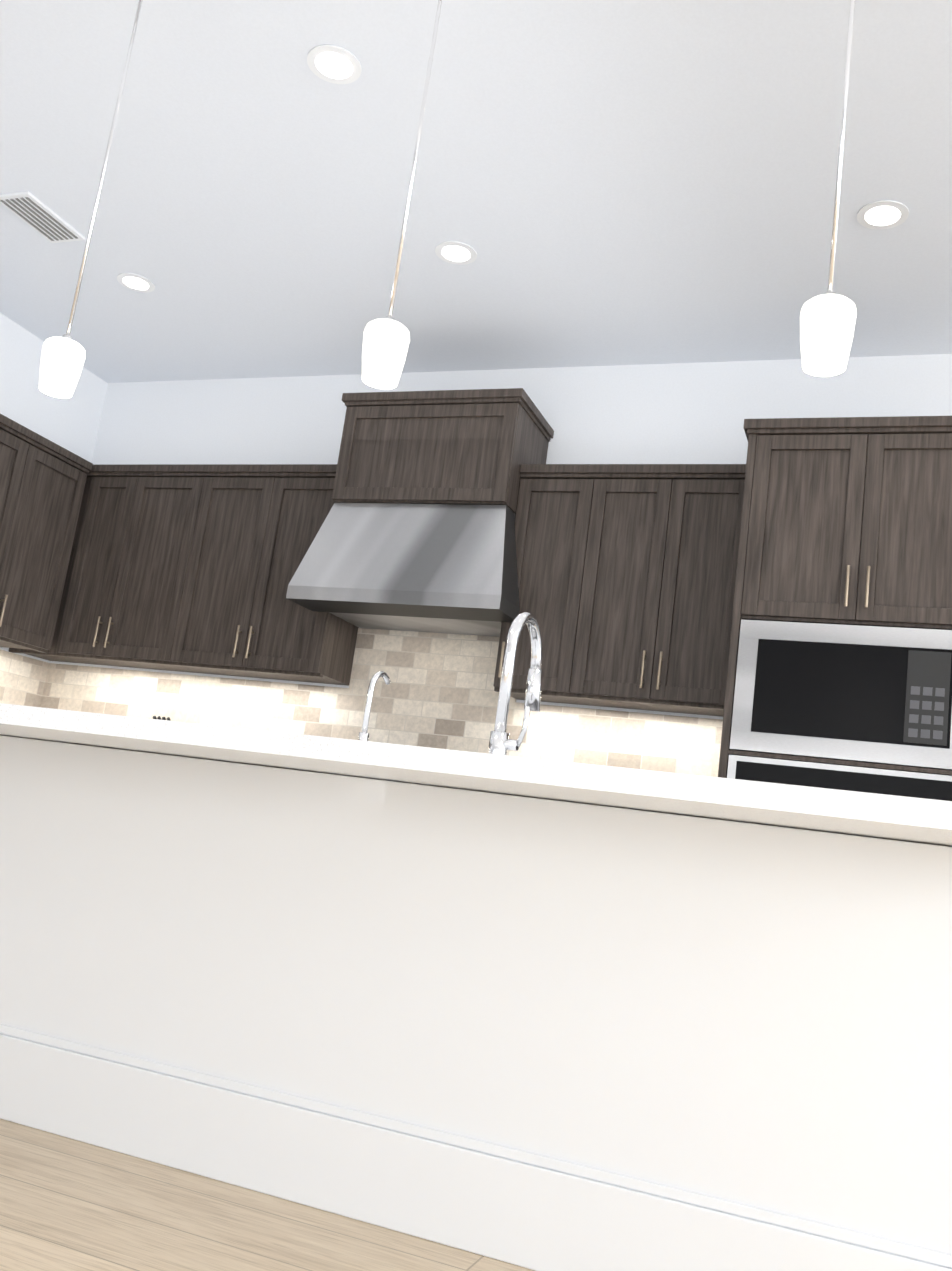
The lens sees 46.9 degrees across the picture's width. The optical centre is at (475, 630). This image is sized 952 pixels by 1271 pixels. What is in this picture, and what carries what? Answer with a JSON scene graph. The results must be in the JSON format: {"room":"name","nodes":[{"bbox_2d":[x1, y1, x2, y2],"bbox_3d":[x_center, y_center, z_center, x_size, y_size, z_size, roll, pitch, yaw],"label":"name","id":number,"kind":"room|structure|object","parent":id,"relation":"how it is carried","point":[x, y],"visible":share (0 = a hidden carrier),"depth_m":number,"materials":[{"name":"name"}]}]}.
{"room":"kitchen","nodes":[
{"label":"kitchen","id":0,"kind":"room"},
{"bbox_2d":[0,313,107,662],"bbox_3d":[-3.668,-0.768,2.702,0.120,3.050,7.400,3,-12,22],"label":"wall","id":1,"kind":"structure","parent":0,"point":[71,424],"depth_m":5.85,"materials":[{"name":"white paint"}]},
{"bbox_2d":[0,649,47,706],"bbox_3d":[-2.730,0.189,5.026,0.012,0.496,2.023,3,-12,22],"label":"tile backsplash","id":2,"kind":"structure","parent":1,"relation":"attached to","point":[22,678],"depth_m":5.83,"materials":[{"name":"tile"}]},
{"bbox_2d":[0,414,92,652],"bbox_3d":[-2.525,-0.578,4.953,0.361,1.020,1.696,3,-12,22],"label":"upper cabinet","id":3,"kind":"object","parent":1,"relation":"attached to","point":[42,482],"visible":1,"depth_m":5.45,"materials":[{"name":"brown wood"}]},
{"bbox_2d":[0,1119,534,1270],"bbox_3d":[-3.120,1.026,3.373,17.000,0.050,10.200,3,-12,22],"label":"floor","id":4,"kind":"structure","parent":0,"point":[67,1204],"depth_m":2.03,"materials":[{"name":"brown wood"}]},
{"bbox_2d":[0,735,951,1270],"bbox_3d":[-0.225,0.812,2.642,2.758,0.858,0.734,3,-12,22],"label":"kitchen island","id":5,"kind":"object","parent":4,"relation":"on","point":[538,1033],"visible":1,"depth_m":2.17,"materials":[{"name":"white paint"}]},
{"bbox_2d":[0,703,951,846],"bbox_3d":[-0.221,0.330,2.540,2.800,0.040,1.210,3,-12,22],"label":"island countertop","id":6,"kind":"structure","parent":5,"relation":"on","point":[901,818],"depth_m":1.88,"materials":[{"name":"white stone"}]},
{"bbox_2d":[358,671,390,740],"bbox_3d":[-0.245,0.205,2.622,0.044,0.227,0.112,3,-12,22],"label":"faucet","id":7,"kind":"object","parent":6,"relation":"on","point":[363,735],"visible":0.75,"depth_m":2.59,"materials":[{"name":"silver metal"}]},
{"bbox_2d":[488,612,541,754],"bbox_3d":[0.119,0.154,2.554,0.101,0.398,0.254,3,-12,22],"label":"faucet","id":8,"kind":"object","parent":6,"relation":"on","point":[501,742],"visible":0.94,"depth_m":2.48,"materials":[{"name":"silver metal"}]},
{"bbox_2d":[718,416,951,777],"bbox_3d":[1.415,0.482,4.163,0.920,2.500,0.641,3,-12,22],"label":"tall cabinet","id":9,"kind":"object","parent":4,"relation":"on","point":[846,520],"visible":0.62,"depth_m":4.08,"materials":[{"name":"brown wood"}]},
{"bbox_2d":[727,755,951,800],"bbox_3d":[1.344,0.887,4.042,0.812,0.730,0.618,3,-12,22],"label":"wall oven","id":10,"kind":"object","parent":9,"relation":"in","point":[879,781],"visible":0.12,"depth_m":3.88,"materials":[{"name":"black glass"}]},
{"bbox_2d":[730,620,951,769],"bbox_3d":[1.438,0.279,4.189,0.812,0.489,0.554,3,-12,22],"label":"microwave","id":11,"kind":"object","parent":9,"relation":"in","point":[873,694],"visible":1,"depth_m":3.94,"materials":[{"name":"silver metal"}]},
{"bbox_3d":[-0.843,1.153,4.857,3.745,0.858,0.651,3,-12,22],"label":"base cabinet","id":12,"kind":"object","parent":4,"relation":"on","visible":0},
{"bbox_3d":[-1.028,0.558,4.301,3.745,0.040,2.055,3,-12,22],"label":"countertop","id":13,"kind":"structure","parent":12,"relation":"on","visible":0},
{"bbox_2d":[152,716,179,721],"bbox_3d":[-1.502,0.553,5.374,0.120,0.244,0.239,3,-12,22],"label":"knife block","id":14,"kind":"object","parent":13,"relation":"on","point":[163,718],"visible":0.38,"depth_m":5.30,"materials":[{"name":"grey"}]},
{"bbox_2d":[40,628,722,776],"bbox_3d":[-0.618,0.376,5.311,3.743,0.796,0.012,3,-12,22],"label":"tile backsplash","id":15,"kind":"structure","parent":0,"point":[438,691],"depth_m":5.21,"materials":[{"name":"tile"}]},
{"bbox_2d":[0,0,951,382],"bbox_3d":[-2.710,-2.006,3.955,17.000,0.080,10.200,3,-12,22],"label":"ceiling","id":16,"kind":"structure","parent":0,"point":[618,182],"depth_m":3.91,"materials":[{"name":"paint"}]},
{"bbox_2d":[0,191,84,242],"bbox_3d":[-1.814,-1.717,4.574,0.180,0.014,0.340,3,-12,22],"label":"ceiling vent","id":17,"kind":"object","parent":16,"relation":"in","point":[37,215],"visible":0.98,"depth_m":4.56,"materials":[{"name":"white metal"}]},
{"bbox_2d":[39,0,142,398],"bbox_3d":[-0.970,-1.249,2.887,0.124,1.332,0.124,3,-12,22],"label":"pendant light","id":18,"kind":"object","parent":16,"relation":"hanging from","point":[63,357],"visible":1,"depth_m":2.76,"materials":[{"name":"white glass"}]},
{"bbox_2d":[117,273,154,292],"bbox_3d":[-1.560,-1.597,5.041,0.170,0.007,0.170,3,-12,22],"label":"recessed light","id":19,"kind":"object","parent":16,"relation":"in","point":[136,282],"visible":1,"depth_m":5.03,"materials":[{"name":"white plastic"}]},
{"bbox_2d":[307,44,360,83],"bbox_3d":[-0.441,-1.757,3.412,0.170,0.007,0.170,3,-12,22],"label":"recessed light","id":20,"kind":"object","parent":16,"relation":"in","point":[334,64],"visible":1,"depth_m":3.40,"materials":[{"name":"white plastic"}]},
{"bbox_2d":[362,0,441,388],"bbox_3d":[-0.125,-1.199,2.552,0.124,1.332,0.124,3,-12,22],"label":"pendant light","id":21,"kind":"object","parent":16,"relation":"hanging from","point":[386,340],"visible":1,"depth_m":2.42,"materials":[{"name":"white glass"}]},
{"bbox_2d":[435,241,476,264],"bbox_3d":[-0.080,-1.517,4.412,0.170,0.007,0.170,3,-12,22],"label":"recessed light","id":22,"kind":"object","parent":16,"relation":"in","point":[456,252],"visible":1,"depth_m":4.40,"materials":[{"name":"white plastic"}]},
{"bbox_2d":[800,0,856,376],"bbox_3d":[0.748,-1.147,2.206,0.124,1.332,0.124,3,-12,22],"label":"pendant light","id":23,"kind":"object","parent":16,"relation":"hanging from","point":[827,322],"visible":1,"depth_m":2.07,"materials":[{"name":"white glass"}]},
{"bbox_2d":[857,200,908,228],"bbox_3d":[1.404,-1.435,3.793,0.170,0.007,0.170,3,-12,22],"label":"recessed light","id":24,"kind":"object","parent":16,"relation":"in","point":[884,214],"visible":1,"depth_m":3.78,"materials":[{"name":"white plastic"}]},
{"bbox_2d":[49,354,951,719],"bbox_3d":[1.632,0.302,4.545,8.720,3.050,0.120,3,-12,22],"label":"wall","id":25,"kind":"structure","parent":0,"point":[701,412],"depth_m":5.23,"materials":[{"name":"white paint"}]},
{"bbox_2d":[8,464,358,685],"bbox_3d":[-1.472,-0.309,5.612,1.860,1.020,0.361,3,-12,22],"label":"upper cabinet","id":26,"kind":"object","parent":25,"relation":"attached to","point":[192,568],"visible":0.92,"depth_m":5.42,"materials":[{"name":"brown wood"}]},
{"bbox_2d":[286,503,519,636],"bbox_3d":[-0.243,-0.295,5.021,1.017,0.497,0.577,3,-12,22],"label":"range hood","id":27,"kind":"object","parent":25,"relation":"attached to","point":[443,568],"visible":0.9,"depth_m":4.81,"materials":[{"name":"silver metal"}]},
{"bbox_2d":[332,388,553,513],"bbox_3d":[-0.160,-0.783,5.157,0.895,0.520,0.487,3,-12,22],"label":"upper cabinet","id":28,"kind":"object","parent":25,"relation":"attached to","point":[473,447],"visible":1,"depth_m":4.95,"materials":[{"name":"brown wood"}]},
{"bbox_2d":[493,464,745,716],"bbox_3d":[0.665,-0.182,4.765,1.026,1.020,0.361,3,-12,22],"label":"upper cabinet","id":29,"kind":"object","parent":25,"relation":"attached to","point":[626,573],"visible":0.81,"depth_m":4.63,"materials":[{"name":"brown wood"}]}
]}

